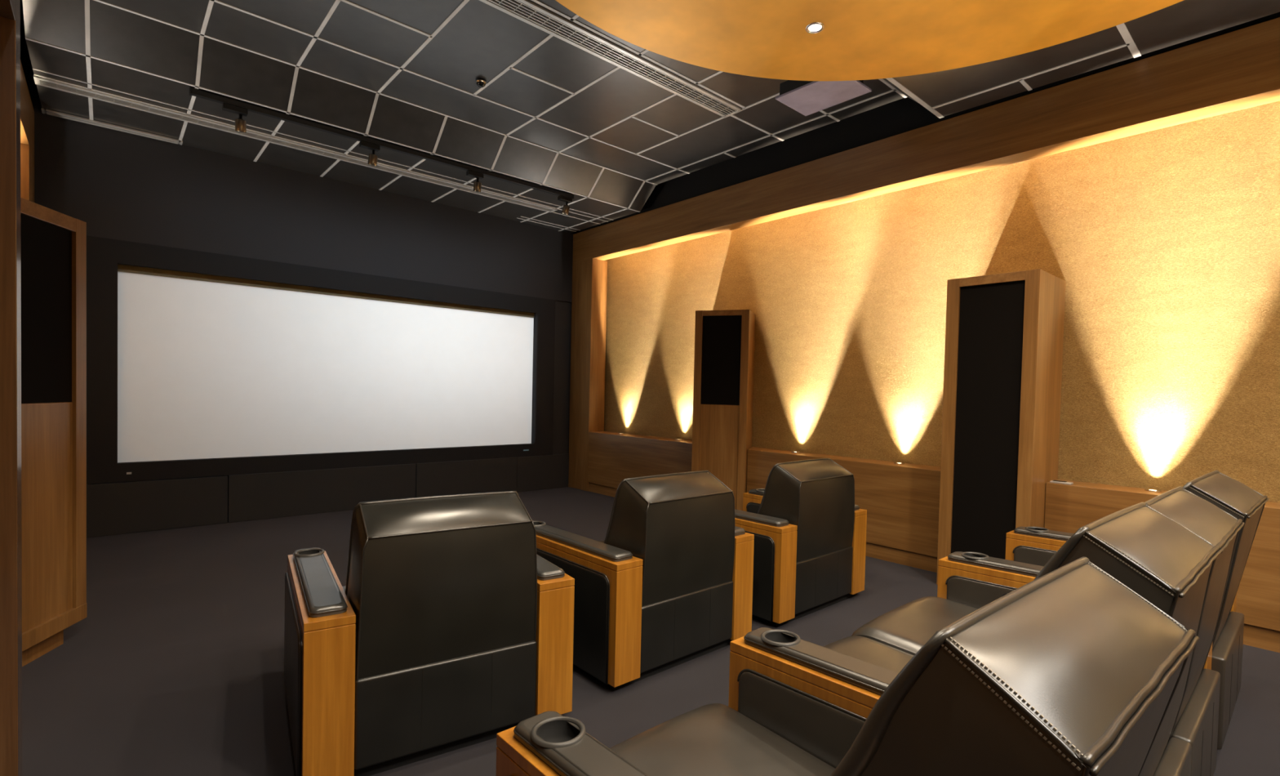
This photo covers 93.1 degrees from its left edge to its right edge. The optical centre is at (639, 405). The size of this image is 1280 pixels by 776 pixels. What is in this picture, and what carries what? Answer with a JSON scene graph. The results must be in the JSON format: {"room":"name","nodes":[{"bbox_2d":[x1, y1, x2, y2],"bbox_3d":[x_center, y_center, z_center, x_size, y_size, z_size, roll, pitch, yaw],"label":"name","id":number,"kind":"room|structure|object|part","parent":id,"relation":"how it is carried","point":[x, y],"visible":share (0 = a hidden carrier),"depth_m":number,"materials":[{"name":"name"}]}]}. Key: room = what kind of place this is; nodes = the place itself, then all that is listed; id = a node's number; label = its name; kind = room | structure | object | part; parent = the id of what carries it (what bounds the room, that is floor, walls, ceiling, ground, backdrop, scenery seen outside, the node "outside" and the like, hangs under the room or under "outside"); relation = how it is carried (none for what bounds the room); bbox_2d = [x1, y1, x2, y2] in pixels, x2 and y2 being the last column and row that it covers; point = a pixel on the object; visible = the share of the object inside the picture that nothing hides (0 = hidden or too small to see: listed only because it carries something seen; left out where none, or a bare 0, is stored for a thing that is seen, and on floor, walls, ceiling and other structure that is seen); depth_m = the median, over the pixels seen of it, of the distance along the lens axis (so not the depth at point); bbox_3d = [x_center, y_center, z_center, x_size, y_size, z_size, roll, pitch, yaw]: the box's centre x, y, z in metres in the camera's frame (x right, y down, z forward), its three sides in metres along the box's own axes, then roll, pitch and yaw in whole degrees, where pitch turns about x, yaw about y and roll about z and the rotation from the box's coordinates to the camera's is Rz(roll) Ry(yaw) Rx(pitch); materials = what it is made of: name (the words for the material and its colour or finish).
{"room":"home theater","nodes":[
{"label":"home theater","id":0,"kind":"room"},
{"bbox_2d":[0,0,15,20],"bbox_3d":[-0.768,-1.663,0.460,0.140,1.124,3.499,0,2,-41],"label":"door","id":1,"kind":"structure","parent":0,"point":[7,7],"depth_m":1.78,"materials":[{"name":"brown wood"}]},
{"bbox_2d":[0,0,22,775],"bbox_3d":[-2.299,-0.491,1.583,0.950,3.595,0.126,0,2,-41],"label":"door","id":2,"kind":"structure","parent":0,"point":[11,523],"depth_m":1.86,"materials":[{"name":"brown wood"}]},
{"bbox_2d":[20,0,30,59],"bbox_3d":[-0.133,-2.742,3.314,6.627,0.042,9.394,0,2,-41],"label":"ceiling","id":3,"kind":"structure","parent":0,"point":[24,53],"depth_m":4.76,"materials":[{"name":"black"}]},
{"bbox_2d":[20,57,577,453],"bbox_3d":[-3.111,-0.879,6.956,6.277,4.060,0.126,0,2,-41],"label":"wall","id":4,"kind":"structure","parent":0,"point":[26,64],"depth_m":5.06,"materials":[{"name":"grey fabric"}]},
{"bbox_2d":[20,61,34,159],"bbox_3d":[-3.643,-2.155,3.320,0.194,0.406,4.368,0,2,-41],"label":"trim","id":5,"kind":"structure","parent":4,"relation":"attached to","point":[27,112],"depth_m":4.54,"materials":[{"name":"brown wood"}]},
{"bbox_2d":[20,142,34,202],"bbox_3d":[-4.999,-0.429,4.804,0.264,3.183,0.468,0,2,-41],"label":"trim","id":6,"kind":"structure","parent":4,"relation":"attached to","point":[27,161],"depth_m":4.67,"materials":[{"name":"brown wood"}]},
{"bbox_2d":[34,82,573,302],"bbox_3d":[-3.014,-2.084,6.846,5.413,1.221,0.084,0,2,-41],"label":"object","id":7,"kind":"structure","parent":4,"relation":"attached to","point":[125,186],"depth_m":6.16,"materials":[{"name":"grey fabric"}]},
{"bbox_2d":[86,235,555,484],"bbox_3d":[-3.033,-0.396,6.898,4.819,2.157,0.092,0,2,-41],"label":"projection screen","id":8,"kind":"object","parent":4,"relation":"attached to","point":[199,363],"visible":0.97,"depth_m":6.38,"materials":[{"name":"white fabric"}]},
{"bbox_2d":[86,453,568,537],"bbox_3d":[-3.077,0.918,6.916,5.413,0.472,0.101,0,2,-41],"label":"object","id":9,"kind":"structure","parent":4,"relation":"attached to","point":[260,495],"depth_m":6.34,"materials":[{"name":"grey fabric"}]},
{"bbox_2d":[552,300,571,454],"bbox_3d":[-1.130,-0.394,8.595,0.272,2.160,0.067,0,2,-41],"label":"trim","id":10,"kind":"structure","parent":4,"relation":"attached to","point":[562,308],"depth_m":8.57,"materials":[{"name":"grey fabric"}]},
{"bbox_2d":[22,0,1279,233],"bbox_3d":[-0.300,-2.430,3.191,6.074,0.302,9.128,0,2,-41],"label":"ceiling","id":11,"kind":"structure","parent":0,"point":[549,112],"depth_m":4.77,"materials":[{"name":"tile"}]},
{"bbox_2d":[40,107,182,145],"bbox_3d":[-4.572,-2.426,5.294,0.927,0.014,0.094,0,2,-41],"label":"ceiling vent","id":12,"kind":"object","parent":11,"relation":"in","point":[45,111],"visible":1,"depth_m":5.26,"materials":[{"name":"metal"}]},
{"bbox_2d":[33,75,557,212],"bbox_3d":[-2.759,-2.401,5.969,4.539,0.014,0.150,0,2,-41],"label":"track","id":13,"kind":"object","parent":11,"relation":"in","point":[41,81],"visible":0.99,"depth_m":5.41,"materials":[{"name":"metal"}]},
{"bbox_2d":[189,87,573,199],"bbox_3d":[-2.068,-2.359,5.707,3.496,0.046,0.048,0,2,-41],"label":"track","id":14,"kind":"object","parent":11,"relation":"attached to","point":[193,91],"visible":1,"depth_m":5.34,"materials":[{"name":"black metal"}]},
{"bbox_2d":[222,102,248,133],"bbox_3d":[-3.187,-2.250,4.770,0.161,0.178,0.104,0,2,-41],"label":"track spotlight","id":15,"kind":"object","parent":14,"relation":"attached to","point":[240,124],"visible":1,"depth_m":4.76,"materials":[{"name":"black metal"}]},
{"bbox_2d":[359,140,379,166],"bbox_3d":[-2.431,-2.250,5.437,0.161,0.178,0.104,0,2,-41],"label":"track spotlight","id":16,"kind":"object","parent":14,"relation":"attached to","point":[372,157],"visible":1,"depth_m":5.43,"materials":[{"name":"black metal"}]},
{"bbox_2d":[466,169,484,192],"bbox_3d":[-1.672,-2.249,6.106,0.161,0.178,0.104,0,2,-41],"label":"track spotlight","id":17,"kind":"object","parent":14,"relation":"attached to","point":[477,184],"visible":1,"depth_m":6.10,"materials":[{"name":"black metal"}]},
{"bbox_2d":[557,195,572,214],"bbox_3d":[-0.858,-2.249,6.824,0.161,0.178,0.104,0,2,-41],"label":"track spotlight","id":18,"kind":"object","parent":14,"relation":"attached to","point":[566,207],"visible":1,"depth_m":6.81,"materials":[{"name":"black metal"}]},
{"bbox_2d":[475,77,486,87],"bbox_3d":[-1.274,-2.580,4.860,0.087,0.048,0.087,0,2,-41],"label":"smoke detector","id":19,"kind":"object","parent":11,"relation":"attached to","point":[481,82],"visible":1,"depth_m":4.83,"materials":[{"name":"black metal"}]},
{"bbox_2d":[479,0,742,117],"bbox_3d":[-0.865,-2.562,3.830,4.497,0.014,0.199,0,2,-41],"label":"ceiling vent","id":20,"kind":"object","parent":11,"relation":"in","point":[525,11],"visible":1,"depth_m":4.39,"materials":[{"name":"metal"}]},
{"bbox_2d":[775,80,871,115],"bbox_3d":[1.378,-2.441,4.594,0.413,0.188,0.585,0,2,-41],"label":"projector","id":21,"kind":"object","parent":11,"relation":"hanging from","point":[806,98],"visible":0.78,"depth_m":4.58,"materials":[{"name":"white metal"}]},
{"bbox_2d":[555,0,1183,80],"bbox_3d":[1.150,-2.167,2.031,4.092,0.094,4.092,0,2,-41],"label":"ceiling canopy","id":22,"kind":"object","parent":11,"relation":"attached to","point":[798,40],"visible":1,"depth_m":3.48,"materials":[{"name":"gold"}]},
{"bbox_2d":[805,22,824,34],"bbox_3d":[1.003,-2.166,3.476,0.106,0.013,0.106,0,2,-41],"label":"recessed light","id":23,"kind":"object","parent":22,"relation":"attached to","point":[811,28],"depth_m":3.48,"materials":[{"name":"white glass"}]},
{"bbox_2d":[22,486,1279,775],"bbox_3d":[-0.228,1.351,3.418,6.627,0.084,9.394,0,2,-41],"label":"floor","id":24,"kind":"structure","parent":0,"point":[175,664],"depth_m":2.98,"materials":[{"name":"carpet"}]},
{"bbox_2d":[20,197,87,666],"bbox_3d":[-3.276,0.140,2.896,0.761,2.223,0.562,1,1,-11],"label":"column","id":25,"kind":"structure","parent":24,"relation":"on","point":[54,242],"depth_m":3.04,"materials":[{"name":"brown wood"}]},
{"bbox_3d":[-2.943,0.530,2.974,0.025,1.089,0.407,1,1,-11],"label":"panel","id":26,"kind":"part","parent":25,"relation":"part of","materials":[{"name":"brown wood"}]},
{"bbox_3d":[-2.901,-0.930,2.939,0.040,0.069,0.407,1,1,-11],"label":"rail","id":27,"kind":"part","parent":25,"relation":"part of","materials":[{"name":"brown wood"}]},
{"bbox_3d":[-2.946,1.107,2.991,0.043,0.078,0.561,1,1,-11],"label":"rail","id":28,"kind":"part","parent":25,"relation":"part of","materials":[{"name":"brown wood"}]},
{"bbox_2d":[284,490,574,775],"bbox_3d":[-0.971,0.828,2.701,1.020,0.964,1.035,0,2,-33],"label":"recliner","id":29,"kind":"object","parent":24,"relation":"on","point":[447,630],"visible":0.99,"depth_m":2.25,"materials":[{"name":"black leather"}]},
{"bbox_3d":[-1.383,1.014,2.409,0.013,0.495,0.868,0,2,-33],"label":"panel","id":30,"kind":"part","parent":29,"relation":"part of","materials":[{"name":"leather"}]},
{"bbox_3d":[-1.310,0.982,2.453,0.157,0.563,0.966,0,2,-33],"label":"armrest","id":31,"kind":"part","parent":29,"relation":"part of","materials":[{"name":"brown wood"}]},
{"bbox_3d":[-0.791,0.668,2.424,0.670,0.606,0.384,0,2,-33],"label":"backrest","id":32,"kind":"part","parent":29,"relation":"part of","materials":[{"name":"black leather"}]},
{"bbox_3d":[-0.715,1.110,2.303,0.676,0.319,0.049,0,2,-33],"label":"panel","id":33,"kind":"part","parent":29,"relation":"part of","materials":[{"name":"leather"}]},
{"bbox_3d":[-0.607,0.987,2.908,0.157,0.563,0.966,0,2,-33],"label":"armrest","id":34,"kind":"part","parent":29,"relation":"part of","materials":[{"name":"brown wood"}]},
{"bbox_2d":[532,470,754,689],"bbox_3d":[-0.072,0.829,3.465,1.020,0.964,1.035,0,2,-41],"label":"recliner","id":35,"kind":"object","parent":24,"relation":"on","point":[668,584],"visible":0.91,"depth_m":2.99,"materials":[{"name":"black leather"}]},
{"bbox_3d":[-0.436,1.018,3.115,0.013,0.495,0.868,0,2,-41],"label":"panel","id":36,"kind":"part","parent":35,"relation":"part of","materials":[{"name":"leather"}]},
{"bbox_3d":[-0.370,0.985,3.170,0.157,0.563,0.966,0,2,-41],"label":"armrest","id":37,"kind":"part","parent":35,"relation":"part of","materials":[{"name":"brown wood"}]},
{"bbox_3d":[0.147,0.669,3.216,0.670,0.606,0.384,0,2,-41],"label":"backrest","id":38,"kind":"part","parent":35,"relation":"part of","materials":[{"name":"black leather"}]},
{"bbox_3d":[0.240,1.112,3.110,0.676,0.319,0.049,0,2,-41],"label":"panel","id":39,"kind":"part","parent":35,"relation":"part of","materials":[{"name":"leather"}]},
{"bbox_3d":[0.258,0.986,3.723,0.157,0.563,0.966,0,2,-41],"label":"armrest","id":40,"kind":"part","parent":35,"relation":"part of","materials":[{"name":"brown wood"}]},
{"bbox_2d":[691,309,755,510],"bbox_3d":[0.937,0.132,6.609,0.562,2.244,0.761,2,2,19],"label":"column","id":41,"kind":"structure","parent":24,"relation":"on","point":[725,340],"depth_m":6.26,"materials":[{"name":"brown wood"}]},
{"bbox_3d":[0.817,0.533,6.289,0.407,1.089,0.025,2,2,19],"label":"panel","id":42,"kind":"part","parent":41,"relation":"part of","materials":[{"name":"brown wood"}]},
{"bbox_3d":[0.848,-0.956,6.242,0.407,0.055,0.040,2,2,19],"label":"rail","id":43,"kind":"part","parent":41,"relation":"part of","materials":[{"name":"brown wood"}]},
{"bbox_2d":[734,457,866,626],"bbox_3d":[0.864,0.830,4.276,1.020,0.964,1.035,0,2,-41],"label":"recliner","id":44,"kind":"object","parent":24,"relation":"on","point":[808,528],"visible":0.73,"depth_m":3.80,"materials":[{"name":"black leather"}]},
{"bbox_3d":[1.129,1.020,4.480,0.013,0.495,0.868,0,2,-41],"label":"panel","id":45,"kind":"part","parent":44,"relation":"part of","materials":[{"name":"leather"}]},
{"bbox_3d":[0.501,1.019,3.926,0.013,0.495,0.868,0,2,-41],"label":"panel","id":46,"kind":"part","parent":44,"relation":"part of","materials":[{"name":"leather"}]},
{"bbox_3d":[0.567,0.986,3.980,0.157,0.563,0.966,0,2,-41],"label":"armrest","id":47,"kind":"part","parent":44,"relation":"part of","materials":[{"name":"brown wood"}]},
{"bbox_3d":[1.195,0.987,4.534,0.157,0.563,0.966,0,2,-41],"label":"armrest","id":48,"kind":"part","parent":44,"relation":"part of","materials":[{"name":"brown wood"}]},
{"bbox_3d":[1.084,0.670,4.027,0.670,0.606,0.384,0,2,-41],"label":"backrest","id":49,"kind":"part","parent":44,"relation":"part of","materials":[{"name":"black leather"}]},
{"bbox_3d":[1.177,1.113,3.921,0.676,0.319,0.049,0,2,-41],"label":"panel","id":50,"kind":"part","parent":44,"relation":"part of","materials":[{"name":"leather"}]},
{"bbox_2d":[495,470,1269,775],"bbox_3d":[1.320,0.820,2.181,3.537,1.111,1.189,0,2,-41],"label":"recliner sofa","id":51,"kind":"object","parent":24,"relation":"on","point":[1113,646],"visible":1,"depth_m":1.38,"materials":[{"name":"brown leather"}]},
{"bbox_3d":[0.044,1.038,1.093,0.157,0.581,0.977,0,2,-41],"label":"armrest","id":52,"kind":"part","parent":51,"relation":"part of","materials":[{"name":"brown wood"}]},
{"bbox_2d":[609,702,835,775],"bbox_3d":[0.236,1.120,1.500,0.665,0.356,0.797,0,2,-41],"label":"seat cushion","id":53,"kind":"object","parent":51,"relation":"on","point":[713,739],"depth_m":1.68,"materials":[{"name":"brown leather"}]},
{"bbox_3d":[0.599,1.073,1.586,0.013,0.510,0.879,0,2,-41],"label":"panel","id":54,"kind":"part","parent":51,"relation":"part of","materials":[{"name":"brown leather"}]},
{"bbox_3d":[0.665,1.039,1.640,0.157,0.581,0.977,0,2,-41],"label":"armrest","id":55,"kind":"part","parent":51,"relation":"part of","materials":[{"name":"brown wood"}]},
{"bbox_2d":[823,635,914,672],"bbox_3d":[0.871,1.121,2.060,0.704,0.356,0.797,0,2,-41],"label":"seat cushion","id":56,"kind":"object","parent":51,"relation":"on","point":[877,650],"depth_m":2.34,"materials":[{"name":"brown leather"}]},
{"bbox_2d":[851,595,978,654],"bbox_3d":[1.403,1.112,2.529,0.704,0.372,0.797,0,2,-41],"label":"seat cushion","id":57,"kind":"object","parent":51,"relation":"on","point":[907,627],"depth_m":2.61,"materials":[{"name":"brown leather"}]},
{"bbox_3d":[1.781,1.074,2.627,0.013,0.510,0.879,0,2,-41],"label":"panel","id":58,"kind":"part","parent":51,"relation":"part of","materials":[{"name":"brown leather"}]},
{"bbox_3d":[0.618,0.674,1.069,0.664,0.726,0.440,0,2,-41],"label":"backrest","id":59,"kind":"part","parent":51,"relation":"part of","materials":[{"name":"brown leather"}]},
{"bbox_3d":[2.495,1.075,3.257,0.013,0.510,0.879,0,2,-41],"label":"panel","id":60,"kind":"part","parent":51,"relation":"part of","materials":[{"name":"brown leather"}]},
{"bbox_3d":[1.846,1.040,2.681,0.157,0.581,0.977,0,2,-41],"label":"armrest","id":61,"kind":"part","parent":51,"relation":"part of","materials":[{"name":"brown wood"}]},
{"bbox_3d":[2.560,1.040,3.311,0.157,0.581,0.977,0,2,-41],"label":"armrest","id":62,"kind":"part","parent":51,"relation":"part of","materials":[{"name":"brown wood"}]},
{"bbox_3d":[1.239,0.661,1.645,0.714,0.753,0.395,0,2,-41],"label":"backrest","id":63,"kind":"part","parent":51,"relation":"part of","materials":[{"name":"brown leather"}]},
{"bbox_3d":[1.320,1.155,1.551,0.704,0.361,0.049,0,2,-41],"label":"panel","id":64,"kind":"part","parent":51,"relation":"part of","materials":[{"name":"brown leather"}]},
{"bbox_3d":[1.772,0.671,2.116,0.723,0.734,0.395,0,2,-41],"label":"backrest","id":65,"kind":"part","parent":51,"relation":"part of","materials":[{"name":"brown leather"}]},
{"bbox_3d":[1.852,1.155,2.020,0.704,0.361,0.049,0,2,-41],"label":"panel","id":66,"kind":"part","parent":51,"relation":"part of","materials":[{"name":"brown leather"}]},
{"bbox_3d":[2.449,0.675,2.699,0.751,0.726,0.416,0,2,-41],"label":"backrest","id":67,"kind":"part","parent":51,"relation":"part of","materials":[{"name":"brown leather"}]},
{"bbox_3d":[2.534,1.156,2.621,0.790,0.361,0.049,0,2,-41],"label":"panel","id":68,"kind":"part","parent":51,"relation":"part of","materials":[{"name":"brown leather"}]},
{"bbox_2d":[936,268,1066,584],"bbox_3d":[2.665,0.213,4.487,0.594,2.272,0.595,0,2,-41],"label":"column","id":69,"kind":"structure","parent":24,"relation":"on","point":[1003,350],"depth_m":4.28,"materials":[{"name":"brown wood"}]},
{"bbox_3d":[2.483,-0.891,4.276,0.040,0.062,0.421,0,2,-41],"label":"rail","id":70,"kind":"part","parent":69,"relation":"part of","materials":[{"name":"brown wood"}]},
{"bbox_2d":[604,100,1279,502],"bbox_3d":[2.230,-0.720,5.537,0.140,4.060,9.324,0,2,-41],"label":"wall","id":71,"kind":"structure","parent":0,"point":[1164,242],"depth_m":4.51,"materials":[{"name":"beige fabric"}]},
{"bbox_2d":[568,257,607,490],"bbox_3d":[-0.740,-0.426,8.558,0.264,3.183,0.468,0,2,-41],"label":"trim","id":72,"kind":"structure","parent":71,"relation":"attached to","point":[589,276],"depth_m":8.41,"materials":[{"name":"brown wood"}]},
{"bbox_2d":[588,482,617,497],"bbox_3d":[0.085,1.145,7.655,0.275,0.126,2.086,0,2,-41],"label":"baseboard","id":73,"kind":"structure","parent":71,"relation":"attached to","point":[597,488],"depth_m":8.11,"materials":[{"name":"brown wood"}]},
{"bbox_2d":[587,431,692,488],"bbox_3d":[0.088,0.737,7.639,0.292,0.692,2.085,0,2,-41],"label":"trim","id":74,"kind":"structure","parent":71,"relation":"attached to","point":[614,457],"depth_m":7.65,"materials":[{"name":"brown wood"}]},
{"bbox_2d":[746,446,940,556],"bbox_3d":[1.830,0.827,5.663,0.292,0.692,2.207,0,2,-41],"label":"trim","id":75,"kind":"structure","parent":71,"relation":"attached to","point":[901,501],"depth_m":5.12,"materials":[{"name":"brown wood"}]},
{"bbox_2d":[865,542,937,572],"bbox_3d":[1.827,1.236,5.679,0.275,0.126,2.208,0,2,-41],"label":"baseboard","id":76,"kind":"structure","parent":71,"relation":"attached to","point":[910,558],"depth_m":5.06,"materials":[{"name":"brown wood"}]},
{"bbox_2d":[572,17,1279,262],"bbox_3d":[2.109,-2.073,5.275,0.194,0.406,9.044,0,2,-41],"label":"trim","id":77,"kind":"structure","parent":71,"relation":"attached to","point":[1239,69],"depth_m":4.51,"materials":[{"name":"brown wood"}]},
{"bbox_2d":[577,12,1279,232],"bbox_3d":[2.176,-2.494,5.362,0.175,0.451,9.114,0,2,-41],"label":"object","id":78,"kind":"structure","parent":71,"relation":"attached to","point":[903,115],"depth_m":5.74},
{"bbox_2d":[1044,479,1279,631],"bbox_3d":[4.014,0.940,3.185,0.292,0.692,3.185,0,2,-41],"label":"trim","id":79,"kind":"structure","parent":71,"relation":"attached to","point":[1068,508],"depth_m":3.54,"materials":[{"name":"brown wood"}]},
{"bbox_2d":[1049,480,1073,484],"bbox_3d":[2.949,0.534,4.245,0.062,0.017,0.126,0,2,-41],"label":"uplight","id":80,"kind":"object","parent":79,"relation":"on","point":[1051,481],"visible":1,"depth_m":4.22,"materials":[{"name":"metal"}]},
{"bbox_2d":[1144,488,1161,491],"bbox_3d":[3.369,0.555,3.985,0.087,0.008,0.087,0,2,-41],"label":"uplight","id":81,"kind":"object","parent":79,"relation":"on","point":[1145,489],"visible":1,"depth_m":3.98,"materials":[{"name":"silver metal"}]},
{"bbox_2d":[1243,622,1279,652],"bbox_3d":[4.011,1.349,3.201,0.275,0.126,3.185,0,2,-41],"label":"baseboard","id":82,"kind":"structure","parent":71,"relation":"attached to","point":[1253,635],"depth_m":3.49,"materials":[{"name":"brown wood"}]}
]}

